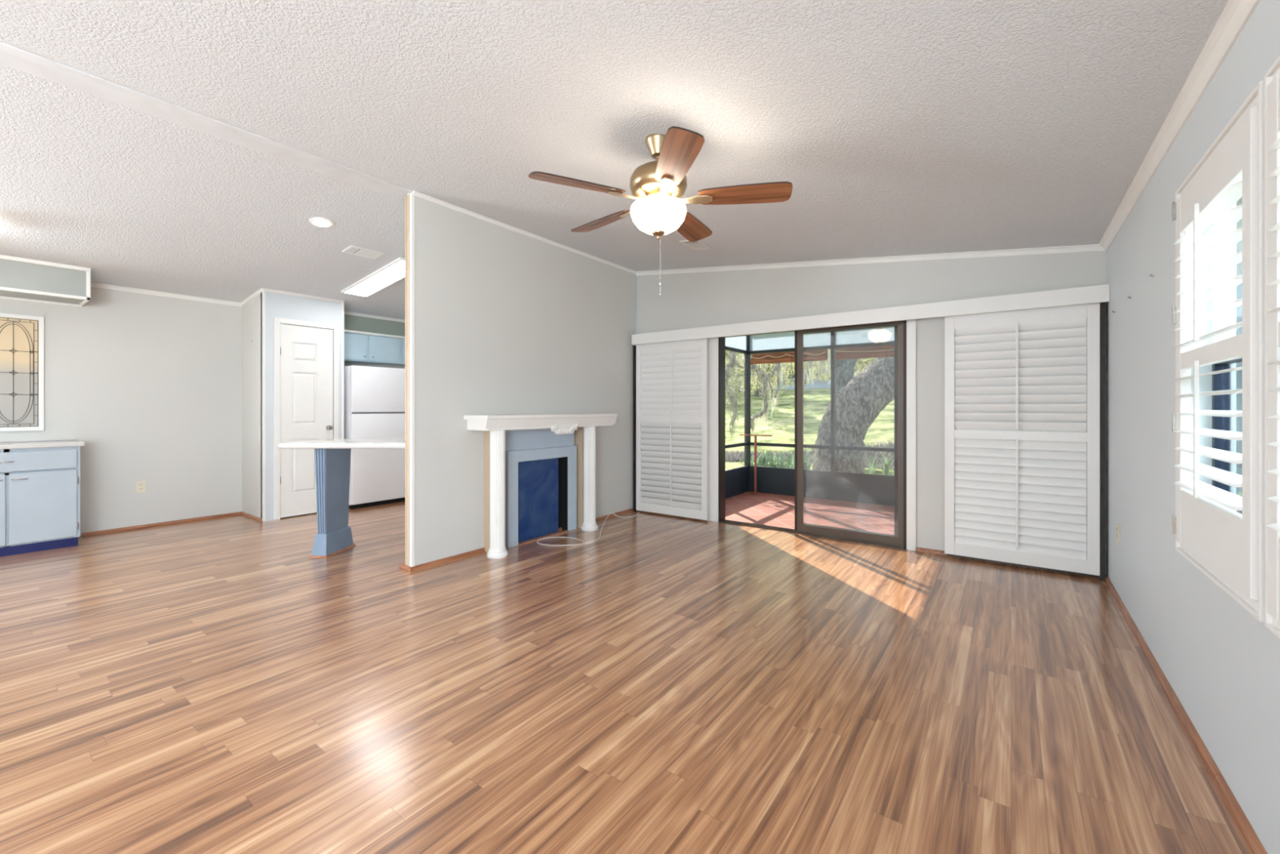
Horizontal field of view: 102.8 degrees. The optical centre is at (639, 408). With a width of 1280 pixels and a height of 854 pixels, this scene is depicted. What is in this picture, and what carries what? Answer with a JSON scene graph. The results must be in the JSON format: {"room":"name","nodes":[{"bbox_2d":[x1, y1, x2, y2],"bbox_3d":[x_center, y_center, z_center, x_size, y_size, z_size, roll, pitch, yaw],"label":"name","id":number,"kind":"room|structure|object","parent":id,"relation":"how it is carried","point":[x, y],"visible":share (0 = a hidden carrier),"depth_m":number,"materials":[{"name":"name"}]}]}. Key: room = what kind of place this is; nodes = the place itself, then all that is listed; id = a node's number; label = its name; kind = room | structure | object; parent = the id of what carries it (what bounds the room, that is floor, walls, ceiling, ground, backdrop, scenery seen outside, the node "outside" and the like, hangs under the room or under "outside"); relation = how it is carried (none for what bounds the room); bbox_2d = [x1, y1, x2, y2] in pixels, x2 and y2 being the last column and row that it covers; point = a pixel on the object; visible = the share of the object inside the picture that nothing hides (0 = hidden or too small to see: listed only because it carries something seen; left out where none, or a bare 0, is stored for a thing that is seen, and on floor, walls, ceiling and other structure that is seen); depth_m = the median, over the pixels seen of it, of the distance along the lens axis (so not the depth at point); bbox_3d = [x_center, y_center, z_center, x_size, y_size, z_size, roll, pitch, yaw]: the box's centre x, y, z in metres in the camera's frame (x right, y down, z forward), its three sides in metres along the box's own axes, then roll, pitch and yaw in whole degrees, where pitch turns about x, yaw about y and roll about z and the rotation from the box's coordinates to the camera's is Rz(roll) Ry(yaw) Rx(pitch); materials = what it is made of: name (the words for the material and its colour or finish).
{"room":"living room","nodes":[
{"label":"living room","id":0,"kind":"room"},
{"bbox_2d":[0,287,404,536],"bbox_3d":[-5.266,0.019,4.848,0.120,2.462,8.054,0,0,36],"label":"wall","id":1,"kind":"structure","parent":0,"point":[150,385],"depth_m":5.13,"materials":[{"name":"paint"}]},
{"bbox_2d":[0,312,44,431],"bbox_3d":[-5.464,-0.310,4.456,0.020,1.020,0.347,0,0,36],"label":"window","id":2,"kind":"structure","parent":1,"relation":"in","point":[21,336],"depth_m":4.50,"materials":[{"name":"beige glass"}]},
{"bbox_2d":[135,480,146,493],"bbox_3d":[-4.994,0.788,5.112,0.010,0.116,0.072,0,0,36],"label":"outlet","id":3,"kind":"object","parent":1,"relation":"attached to","point":[140,486],"visible":1,"depth_m":5.11,"materials":[{"name":"beige plastic"}]},
{"bbox_2d":[81,511,240,536],"bbox_3d":[-4.864,1.185,5.284,0.018,0.030,1.230,0,0,36],"label":"baseboard","id":4,"kind":"structure","parent":1,"relation":"attached to","point":[132,527],"depth_m":5.21,"materials":[{"name":"brown wood"}]},
{"bbox_2d":[90,282,242,306],"bbox_3d":[-4.860,-1.167,5.280,0.030,0.039,1.230,0,0,36],"label":"trim","id":5,"kind":"structure","parent":1,"relation":"attached to","point":[92,284],"depth_m":5.23,"materials":[{"name":"white wood"}]},
{"bbox_2d":[344,329,403,365],"bbox_3d":[-3.628,-0.789,6.695,0.357,0.378,0.903,0,0,36],"label":"upper cabinet","id":6,"kind":"object","parent":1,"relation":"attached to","point":[360,347],"visible":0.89,"depth_m":6.65,"materials":[{"name":"paint"}]},
{"bbox_2d":[390,336,404,366],"bbox_3d":[-3.107,-0.789,7.412,0.357,0.378,0.860,0,0,36],"label":"upper cabinet","id":7,"kind":"object","parent":1,"relation":"attached to","point":[402,364],"visible":0.12,"depth_m":6.99,"materials":[{"name":"paint"}]},
{"bbox_2d":[241,292,262,518],"bbox_3d":[-4.228,-0.018,5.624,0.648,2.537,0.070,0,0,36],"label":"wall","id":8,"kind":"structure","parent":0,"point":[251,311],"depth_m":5.60,"materials":[{"name":"paint"}]},
{"bbox_2d":[240,511,262,521],"bbox_3d":[-4.253,1.185,5.588,0.650,0.030,0.018,0,0,36],"label":"baseboard","id":9,"kind":"structure","parent":8,"relation":"attached to","point":[243,513],"depth_m":5.57,"materials":[{"name":"brown wood"}]},
{"bbox_2d":[240,287,263,306],"bbox_3d":[-4.245,-1.211,5.581,0.670,0.117,0.020,0,0,36],"label":"trim","id":10,"kind":"structure","parent":8,"relation":"attached to","point":[259,291],"depth_m":5.56,"materials":[{"name":"white wood"}]},
{"bbox_2d":[261,291,341,520],"bbox_3d":[-4.012,-0.018,5.919,0.650,2.537,0.800,0,0,36],"label":"wall","id":11,"kind":"structure","parent":0,"point":[277,304],"depth_m":5.47,"materials":[{"name":"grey paint"}]},
{"bbox_2d":[262,290,265,521],"bbox_3d":[-3.983,-0.023,5.410,0.020,2.447,0.026,0,0,36],"label":"trim","id":12,"kind":"structure","parent":11,"relation":"attached to","point":[263,291],"depth_m":5.40,"materials":[{"name":"white wood"}]},
{"bbox_2d":[262,287,344,303],"bbox_3d":[-3.745,-1.254,5.716,0.020,0.031,0.815,0,0,36],"label":"trim","id":13,"kind":"structure","parent":11,"relation":"attached to","point":[264,289],"depth_m":5.69,"materials":[{"name":"white wood"}]},
{"bbox_2d":[274,317,338,519],"bbox_3d":[-3.729,0.113,5.738,0.104,2.175,0.650,0,0,36],"label":"door","id":14,"kind":"structure","parent":11,"relation":"in","point":[306,358],"depth_m":5.69,"materials":[{"name":"white wood"}]},
{"bbox_2d":[341,302,344,438],"bbox_3d":[-3.520,-0.023,6.046,0.020,2.447,0.028,0,0,36],"label":"trim","id":15,"kind":"structure","parent":11,"relation":"attached to","point":[342,304],"depth_m":6.04,"materials":[{"name":"white wood"}]},
{"bbox_2d":[344,314,404,336],"bbox_3d":[-3.343,-1.087,7.180,0.250,0.275,2.022,0,0,36],"label":"wall","id":16,"kind":"structure","parent":0,"point":[352,322],"depth_m":6.74,"materials":[{"name":"paint"}]},
{"bbox_2d":[344,311,404,322],"bbox_3d":[-3.230,-1.202,7.097,0.030,0.034,2.022,0,0,36],"label":"trim","id":17,"kind":"structure","parent":16,"relation":"attached to","point":[345,312],"depth_m":6.72,"materials":[{"name":"white wood"}]},
{"bbox_2d":[407,192,635,571],"bbox_3d":[-0.894,-0.182,4.923,0.103,2.865,2.794,0,0,36],"label":"wall","id":18,"kind":"structure","parent":0,"point":[507,322],"depth_m":4.39,"materials":[{"name":"paint"}]},
{"bbox_2d":[0,41,413,199],"bbox_3d":[-3.311,-1.618,1.726,0.215,0.039,5.300,0,0,36],"label":"ceiling beam","id":19,"kind":"structure","parent":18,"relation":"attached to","point":[11,56],"depth_m":2.80,"materials":[{"name":"paint"}]},
{"bbox_2d":[399,563,412,571],"bbox_3d":[-1.742,1.185,3.799,0.151,0.030,0.018,0,0,36],"label":"baseboard","id":20,"kind":"structure","parent":18,"relation":"attached to","point":[402,566],"depth_m":3.79,"materials":[{"name":"brown wood"}]},
{"bbox_2d":[404,194,409,565],"bbox_3d":[-1.727,-0.199,3.810,0.071,2.773,0.022,0,0,36],"label":"trim","id":21,"kind":"structure","parent":18,"relation":"attached to","point":[406,197],"depth_m":3.81,"materials":[{"name":"beige wood"}]},
{"bbox_2d":[409,193,414,566],"bbox_3d":[-1.688,-0.199,3.785,0.026,2.773,0.028,0,0,36],"label":"trim","id":22,"kind":"structure","parent":18,"relation":"attached to","point":[411,196],"depth_m":3.77,"materials":[{"name":"white wood"}]},
{"bbox_2d":[413,191,635,274],"bbox_3d":[-0.855,-1.590,4.900,0.022,0.031,2.784,0,0,36],"label":"trim","id":23,"kind":"structure","parent":18,"relation":"attached to","point":[415,193],"depth_m":4.52,"materials":[{"name":"white wood"}]},
{"bbox_2d":[633,345,636,511],"bbox_3d":[-0.059,0.220,5.958,0.030,1.960,0.030,0,0,36],"label":"channel","id":24,"kind":"object","parent":18,"relation":"attached to","point":[634,346],"visible":0.64,"depth_m":5.94,"materials":[{"name":"brown metal"}]},
{"bbox_2d":[0,0,1228,319],"bbox_3d":[-2.136,-1.439,2.593,7.835,0.598,8.324,0,0,36],"label":"ceiling","id":25,"kind":"structure","parent":0,"point":[895,127],"depth_m":2.48,"materials":[{"name":"white paint"}]},
{"bbox_2d":[0,254,90,306],"bbox_3d":[-5.574,-1.095,3.926,0.465,0.300,1.800,0,0,36],"label":"valance box","id":26,"kind":"object","parent":25,"relation":"hanging from","point":[24,279],"visible":1,"depth_m":4.35,"materials":[{"name":"paint"}]},
{"bbox_2d":[309,217,333,227],"bbox_3d":[-2.582,-1.505,4.144,0.170,0.031,0.170,0,0,36],"label":"recessed light","id":27,"kind":"object","parent":25,"relation":"in","point":[317,221],"visible":1,"depth_m":4.12,"materials":[{"name":"white plastic"}]},
{"bbox_2d":[342,244,384,259],"bbox_3d":[-2.591,-1.457,4.787,0.180,0.030,0.300,0,0,36],"label":"ceiling vent","id":28,"kind":"object","parent":25,"relation":"in","point":[353,250],"visible":1,"depth_m":4.78,"materials":[{"name":"white metal"}]},
{"bbox_2d":[341,257,404,297],"bbox_3d":[-2.755,-1.381,5.463,1.240,0.183,0.290,0,0,36],"label":"fluorescent fixture","id":29,"kind":"object","parent":25,"relation":"attached to","point":[393,272],"visible":0.76,"depth_m":5.48,"materials":[{"name":"white plastic"}]},
{"bbox_2d":[528,126,792,295],"bbox_3d":[0.090,-0.973,2.653,1.266,0.807,1.262,0,0,36],"label":"ceiling fan","id":30,"kind":"object","parent":25,"relation":"hanging from","point":[659,185],"visible":1,"depth_m":2.52,"materials":[{"name":"brown wood"}]},
{"bbox_2d":[679,240,712,249],"bbox_3d":[0.502,-1.458,4.561,0.170,0.026,0.290,0,0,36],"label":"ceiling vent","id":31,"kind":"object","parent":25,"relation":"in","point":[698,245],"visible":0.91,"depth_m":4.56,"materials":[{"name":"white metal"}]},
{"bbox_2d":[0,501,1253,853],"bbox_3d":[-2.175,1.230,2.540,7.795,0.060,8.154,0,0,36],"label":"floor","id":32,"kind":"structure","parent":0,"point":[660,683],"depth_m":2.12,"materials":[{"name":"laminate"}]},
{"bbox_2d":[0,446,79,556],"bbox_3d":[-5.565,0.766,3.913,0.494,0.868,1.688,0,0,36],"label":"base cabinet","id":33,"kind":"object","parent":32,"relation":"on","point":[40,487],"visible":1,"depth_m":4.28,"materials":[{"name":"paint"}]},
{"bbox_2d":[0,437,84,449],"bbox_3d":[-5.570,0.303,3.919,0.479,0.057,1.732,0,0,36],"label":"countertop","id":34,"kind":"structure","parent":33,"relation":"on","point":[68,442],"depth_m":4.38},
{"bbox_2d":[277,438,404,557],"bbox_3d":[-2.017,0.738,4.330,1.726,0.925,0.660,0,0,0],"label":"breakfast bar","id":35,"kind":"object","parent":32,"relation":"on","point":[332,456],"visible":0.94,"depth_m":4.17,"materials":[{"name":"paint"}]},
{"bbox_2d":[277,438,404,448],"bbox_3d":[-2.017,0.296,4.330,1.726,0.043,0.660,0,0,0],"label":"countertop","id":36,"kind":"structure","parent":35,"relation":"on","point":[323,443],"depth_m":4.02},
{"bbox_2d":[344,364,404,508],"bbox_3d":[-3.473,0.346,6.547,0.725,1.708,0.740,0,0,36],"label":"refrigerator","id":37,"kind":"object","parent":32,"relation":"on","point":[375,396],"visible":0.57,"depth_m":6.26,"materials":[{"name":"white metal"}]},
{"bbox_2d":[463,413,617,559],"bbox_3d":[-0.829,0.628,4.694,0.305,1.143,1.610,0,0,36],"label":"fireplace","id":38,"kind":"object","parent":32,"relation":"on","point":[540,469],"visible":1,"depth_m":4.67,"materials":[{"name":"blue paint"}]},
{"bbox_2d":[463,413,617,428],"bbox_3d":[-0.829,0.108,4.694,0.304,0.103,1.610,0,0,36],"label":"mantel shelf","id":39,"kind":"object","parent":38,"relation":"attached to","point":[535,420],"depth_m":4.42,"materials":[{"name":"white wood"}]},
{"bbox_2d":[537,512,639,545],"bbox_3d":[-0.346,1.168,5.085,0.468,0.064,1.575,0,0,33],"label":"cable","id":40,"kind":"object","parent":32,"relation":"on","point":[611,513],"visible":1,"depth_m":4.68,"materials":[{"name":"white plastic"}]},
{"bbox_2d":[946,553,1106,577],"bbox_3d":[2.868,1.179,3.843,0.962,0.018,0.010,0,0,36],"label":"floor track","id":41,"kind":"object","parent":32,"relation":"on","point":[948,554],"visible":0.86,"depth_m":3.82,"materials":[{"name":"brown metal"}]},
{"bbox_2d":[724,465,748,498],"bbox_3d":[0.984,1.058,6.815,0.040,0.385,2.236,0,0,36],"label":"wall","id":42,"kind":"structure","parent":0,"point":[736,479],"depth_m":7.34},
{"bbox_2d":[724,491,893,534],"bbox_3d":[3.264,1.400,5.165,5.690,0.300,2.246,0,0,36],"label":"floor","id":43,"kind":"structure","parent":0,"point":[771,509],"depth_m":6.09,"materials":[{"name":"tile"}]},
{"bbox_2d":[739,434,772,494],"bbox_3d":[1.693,0.819,7.491,0.500,0.862,0.190,0,0,36],"label":"stand","id":44,"kind":"object","parent":43,"relation":"on","point":[754,435],"visible":0.98,"depth_m":7.48,"materials":[{"name":"red metal"}]},
{"bbox_2d":[724,283,1242,471],"bbox_3d":[3.242,0.014,5.193,5.660,2.472,2.266,0,0,36],"label":"screen frame","id":45,"kind":"object","parent":43,"relation":"on","point":[748,345],"visible":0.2,"depth_m":7.10,"materials":[{"name":"plastic"}]},
{"bbox_2d":[750,349,827,364],"bbox_3d":[2.099,-0.703,7.278,1.104,0.205,0.090,0,0,36],"label":"bamboo blind","id":46,"kind":"object","parent":45,"relation":"attached to","point":[820,354],"visible":0.92,"depth_m":7.28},
{"bbox_2d":[835,344,893,359],"bbox_3d":[3.086,-0.703,6.561,1.101,0.205,0.090,0,0,36],"label":"bamboo blind","id":47,"kind":"object","parent":45,"relation":"attached to","point":[882,351],"visible":0.65,"depth_m":6.66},
{"bbox_2d":[636,250,1106,573],"bbox_3d":[0.257,-0.199,5.887,7.795,2.898,0.120,0,0,36],"label":"wall","id":48,"kind":"structure","parent":0,"point":[687,300],"depth_m":4.33,"materials":[{"name":"paint"}]},
{"bbox_2d":[635,275,636,333],"bbox_3d":[-0.044,-0.198,6.026,0.010,2.755,0.010,0,0,36],"label":"trim","id":49,"kind":"structure","parent":48,"relation":"attached to","point":[636,275],"depth_m":6.02,"materials":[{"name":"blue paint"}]},
{"bbox_2d":[707,319,915,551],"bbox_3d":[1.552,0.228,4.933,1.992,2.035,0.131,0,0,36],"label":"door","id":50,"kind":"structure","parent":48,"relation":"in","point":[904,537],"depth_m":4.64,"materials":[{"name":"brown metal"}]},
{"bbox_2d":[635,244,1104,275],"bbox_3d":[1.614,-1.358,4.806,4.128,0.494,0.035,0,0,36],"label":"trim","id":51,"kind":"structure","parent":48,"relation":"attached to","point":[1093,247],"depth_m":4.37,"materials":[{"name":"white wood"}]},
{"bbox_2d":[631,284,1109,345],"bbox_3d":[1.597,-0.787,4.744,4.078,0.118,0.153,0,0,36],"label":"valance","id":52,"kind":"object","parent":48,"relation":"attached to","point":[1100,293],"visible":0.98,"depth_m":4.24,"materials":[{"name":"white wood"}]},
{"bbox_3d":[1.605,-0.809,4.739,4.025,0.030,0.045,0,0,36],"label":"sliding track","id":53,"kind":"object","parent":52,"relation":"attached to","visible":0},
{"bbox_2d":[635,337,707,519],"bbox_3d":[0.333,0.195,5.653,0.923,1.970,0.043,0,0,36],"label":"shutter panel","id":54,"kind":"object","parent":53,"relation":"hanging from","point":[672,376],"visible":0.94,"depth_m":5.62,"materials":[{"name":"white wood"}]},
{"bbox_2d":[944,302,1099,575],"bbox_3d":[2.831,0.189,3.839,0.933,1.957,0.041,0,0,36],"label":"shutter panel","id":55,"kind":"object","parent":53,"relation":"hanging from","point":[1023,488],"visible":0.88,"depth_m":3.81,"materials":[{"name":"white wood"}]},
{"bbox_2d":[915,546,1098,577],"bbox_3d":[2.805,1.185,3.950,1.195,0.030,0.018,0,0,36],"label":"baseboard","id":56,"kind":"structure","parent":48,"relation":"attached to","point":[917,548],"depth_m":4.22,"materials":[{"name":"brown wood"}]},
{"bbox_2d":[748,465,1242,514],"bbox_3d":[3.891,1.058,6.061,5.630,0.385,0.040,0,0,36],"label":"wall","id":57,"kind":"structure","parent":0,"point":[867,488],"depth_m":6.99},
{"bbox_2d":[1106,0,1279,853],"bbox_3d":[0.976,0.034,0.313,0.120,2.433,8.054,0,0,36],"label":"wall","id":58,"kind":"structure","parent":0,"point":[1221,663],"depth_m":2.08,"materials":[{"name":"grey paint"}]},
{"bbox_2d":[1099,302,1106,581],"bbox_3d":[3.230,0.220,3.565,0.028,1.960,0.035,0,0,36],"label":"channel","id":59,"kind":"object","parent":58,"relation":"attached to","point":[1102,305],"visible":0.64,"depth_m":3.55,"materials":[{"name":"brown metal"}]},
{"bbox_2d":[1116,523,1119,543],"bbox_3d":[2.988,0.782,3.193,0.010,0.116,0.072,0,0,36],"label":"outlet","id":60,"kind":"object","parent":58,"relation":"attached to","point":[1117,524],"visible":1,"depth_m":3.18,"materials":[{"name":"beige plastic"}]},
{"bbox_2d":[1098,0,1260,252],"bbox_3d":[0.909,-1.129,0.362,0.045,0.057,8.054,0,0,36],"label":"trim","id":61,"kind":"structure","parent":58,"relation":"attached to","point":[1236,14],"depth_m":1.86,"materials":[{"name":"white wood"}]},
{"bbox_2d":[1105,573,1267,853],"bbox_3d":[0.920,1.185,0.354,0.018,0.030,8.054,0,0,36],"label":"baseboard","id":62,"kind":"structure","parent":58,"relation":"attached to","point":[1199,744],"depth_m":1.79,"materials":[{"name":"brown wood"}]},
{"bbox_2d":[1172,80,1264,622],"bbox_3d":[1.836,-0.145,1.643,0.075,1.386,0.834,0,0,36],"label":"window shutter","id":63,"kind":"object","parent":58,"relation":"attached to","point":[1227,545],"visible":0.91,"depth_m":1.51,"materials":[{"name":"white wood"}]},
{"bbox_2d":[1212,207,1242,492],"bbox_3d":[1.928,-0.140,1.590,0.040,1.280,0.740,0,0,36],"label":"window","id":64,"kind":"structure","parent":58,"relation":"in","point":[1221,381],"depth_m":1.87,"materials":[{"name":"clear glass"}]},
{"bbox_2d":[1264,55,1279,638],"bbox_3d":[1.330,-0.145,0.947,0.075,1.386,0.834,0,0,36],"label":"window shutter","id":65,"kind":"object","parent":58,"relation":"attached to","point":[1272,77],"visible":1,"depth_m":1.23,"materials":[{"name":"white wood"}]},
{"bbox_2d":[1235,196,1242,275],"bbox_3d":[3.323,-1.345,5.246,5.990,0.250,2.446,0,0,36],"label":"sky","id":66,"kind":"structure","parent":0,"point":[1239,224],"depth_m":4.15,"materials":[{"name":"white"}]},
{"label":"outside","id":67,"kind":"structure","parent":0,"visible":0},
{"bbox_2d":[724,387,893,475],"bbox_3d":[4.893,-0.311,33.528,88.500,4.379,84.000,0,0,36],"label":"ground","id":68,"kind":"structure","parent":67,"point":[815,401],"depth_m":24.91,"materials":[{"name":"green plant"}]},
{"bbox_2d":[724,350,758,407],"bbox_3d":[5.648,-2.792,34.213,3.828,5.846,5.214,0,0,-23],"label":"tree","id":69,"kind":"object","parent":68,"relation":"on","point":[732,385],"visible":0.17,"depth_m":32.82,"materials":[{"name":"green plant"}]},
{"bbox_2d":[724,359,777,396],"bbox_3d":[8.287,-3.379,38.638,4.725,5.409,4.276,0,0,3],"label":"tree","id":70,"kind":"object","parent":68,"relation":"on","point":[757,394],"visible":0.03,"depth_m":38.78,"materials":[{"name":"green plant"}]},
{"bbox_2d":[728,358,773,392],"bbox_3d":[8.232,-3.949,42.654,5.668,5.654,5.622,0,0,36],"label":"tree","id":71,"kind":"object","parent":68,"relation":"on","point":[741,358],"visible":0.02,"depth_m":42.26,"materials":[{"name":"green plant"}]},
{"bbox_2d":[735,450,775,467],"bbox_3d":[2.018,1.210,8.977,0.902,0.880,0.912,0,0,8],"label":"leaf plant","id":72,"kind":"object","parent":68,"relation":"on","point":[752,458],"visible":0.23,"depth_m":9.03,"materials":[{"name":"green plant"}]},
{"bbox_2d":[751,449,782,466],"bbox_3d":[2.197,1.210,9.344,0.852,0.881,0.834,0,0,-32],"label":"leaf plant","id":73,"kind":"object","parent":68,"relation":"on","point":[764,460],"visible":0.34,"depth_m":9.28,"materials":[{"name":"green plant"}]},
{"bbox_2d":[724,350,814,443],"bbox_3d":[3.710,-0.446,15.585,3.860,4.846,10.261,0,0,29],"label":"oak tree","id":74,"kind":"object","parent":68,"relation":"on","point":[732,362],"visible":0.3,"depth_m":11.09,"materials":[{"name":"green plant"}]},
{"bbox_2d":[757,450,787,467],"bbox_3d":[2.458,1.209,9.677,0.842,0.882,0.867,0,0,14],"label":"leaf plant","id":75,"kind":"object","parent":68,"relation":"on","point":[770,454],"visible":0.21,"depth_m":9.61,"materials":[{"name":"green plant"}]},
{"bbox_2d":[764,451,807,468],"bbox_3d":[2.564,1.212,8.932,0.778,0.876,0.874,0,0,36],"label":"leaf plant","id":76,"kind":"object","parent":68,"relation":"on","point":[781,464],"visible":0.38,"depth_m":8.95,"materials":[{"name":"green plant"}]},
{"bbox_2d":[751,361,831,391],"bbox_3d":[14.431,-3.653,45.287,8.000,4.600,7.800,0,0,36],"label":"house","id":77,"kind":"structure","parent":68,"relation":"on","point":[813,384],"depth_m":42.46,"materials":[{"name":"white"}]},
{"bbox_2d":[779,452,817,468],"bbox_3d":[2.833,1.211,9.341,0.881,0.877,0.878,0,0,-30],"label":"leaf plant","id":78,"kind":"object","parent":68,"relation":"on","point":[792,464],"visible":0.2,"depth_m":9.38,"materials":[{"name":"green plant"}]},
{"bbox_2d":[783,448,820,469],"bbox_3d":[3.134,1.210,9.660,0.978,0.879,0.767,0,0,-15],"label":"leaf plant","id":79,"kind":"object","parent":68,"relation":"on","point":[806,460],"visible":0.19,"depth_m":9.60,"materials":[{"name":"green plant"}]},
{"bbox_2d":[724,440,893,470],"bbox_3d":[6.256,1.469,17.046,8.277,1.002,3.974,0,0,-1],"label":"brush","id":80,"kind":"object","parent":68,"relation":"on","point":[730,457],"visible":0.19,"depth_m":16.79,"materials":[{"name":"green plant"}]},
{"bbox_2d":[787,348,875,394],"bbox_3d":[7.789,-1.055,17.931,4.884,6.096,12.876,0,0,36],"label":"oak tree","id":81,"kind":"object","parent":68,"relation":"on","point":[844,368],"visible":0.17,"depth_m":14.30,"materials":[{"name":"green plant"}]},
{"bbox_2d":[812,356,893,473],"bbox_3d":[6.982,-2.186,10.446,7.401,7.916,3.654,0,0,8],"label":"oak tree","id":82,"kind":"object","parent":68,"relation":"on","point":[860,402],"visible":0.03,"depth_m":9.26,"materials":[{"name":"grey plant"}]},
{"bbox_2d":[853,360,871,377],"bbox_3d":[18.906,-4.928,44.194,5.461,6.946,6.421,0,0,36],"label":"tree","id":83,"kind":"object","parent":68,"relation":"on","point":[860,362],"visible":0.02,"depth_m":43.73,"materials":[{"name":"green plant"}]},
{"bbox_2d":[864,454,882,474],"bbox_3d":[4.609,1.293,10.180,0.742,0.714,0.568,0,0,1],"label":"leaf plant","id":84,"kind":"object","parent":68,"relation":"on","point":[871,466],"visible":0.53,"depth_m":10.19,"materials":[{"name":"green plant"}]},
{"bbox_2d":[875,454,893,475],"bbox_3d":[4.899,1.289,10.297,0.497,0.722,0.605,0,0,-25],"label":"leaf plant","id":85,"kind":"object","parent":68,"relation":"on","point":[886,468],"visible":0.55,"depth_m":10.19,"materials":[{"name":"green plant"}]},
{"bbox_2d":[1235,321,1242,497],"bbox_3d":[8.482,0.285,4.529,6.600,2.730,0.400,0,0,36],"label":"annex","id":86,"kind":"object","parent":68,"relation":"on","point":[1238,331],"visible":0.02,"depth_m":5.74,"materials":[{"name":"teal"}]},
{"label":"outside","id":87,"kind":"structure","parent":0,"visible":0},
{"bbox_2d":[1237,486,1242,496],"bbox_3d":[5.682,0.642,3.696,1.886,1.854,1.432,0,0,-7],"label":"shrub","id":88,"kind":"object","parent":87,"point":[1240,493],"visible":0.02,"depth_m":4.26,"materials":[{"name":"green plant"}]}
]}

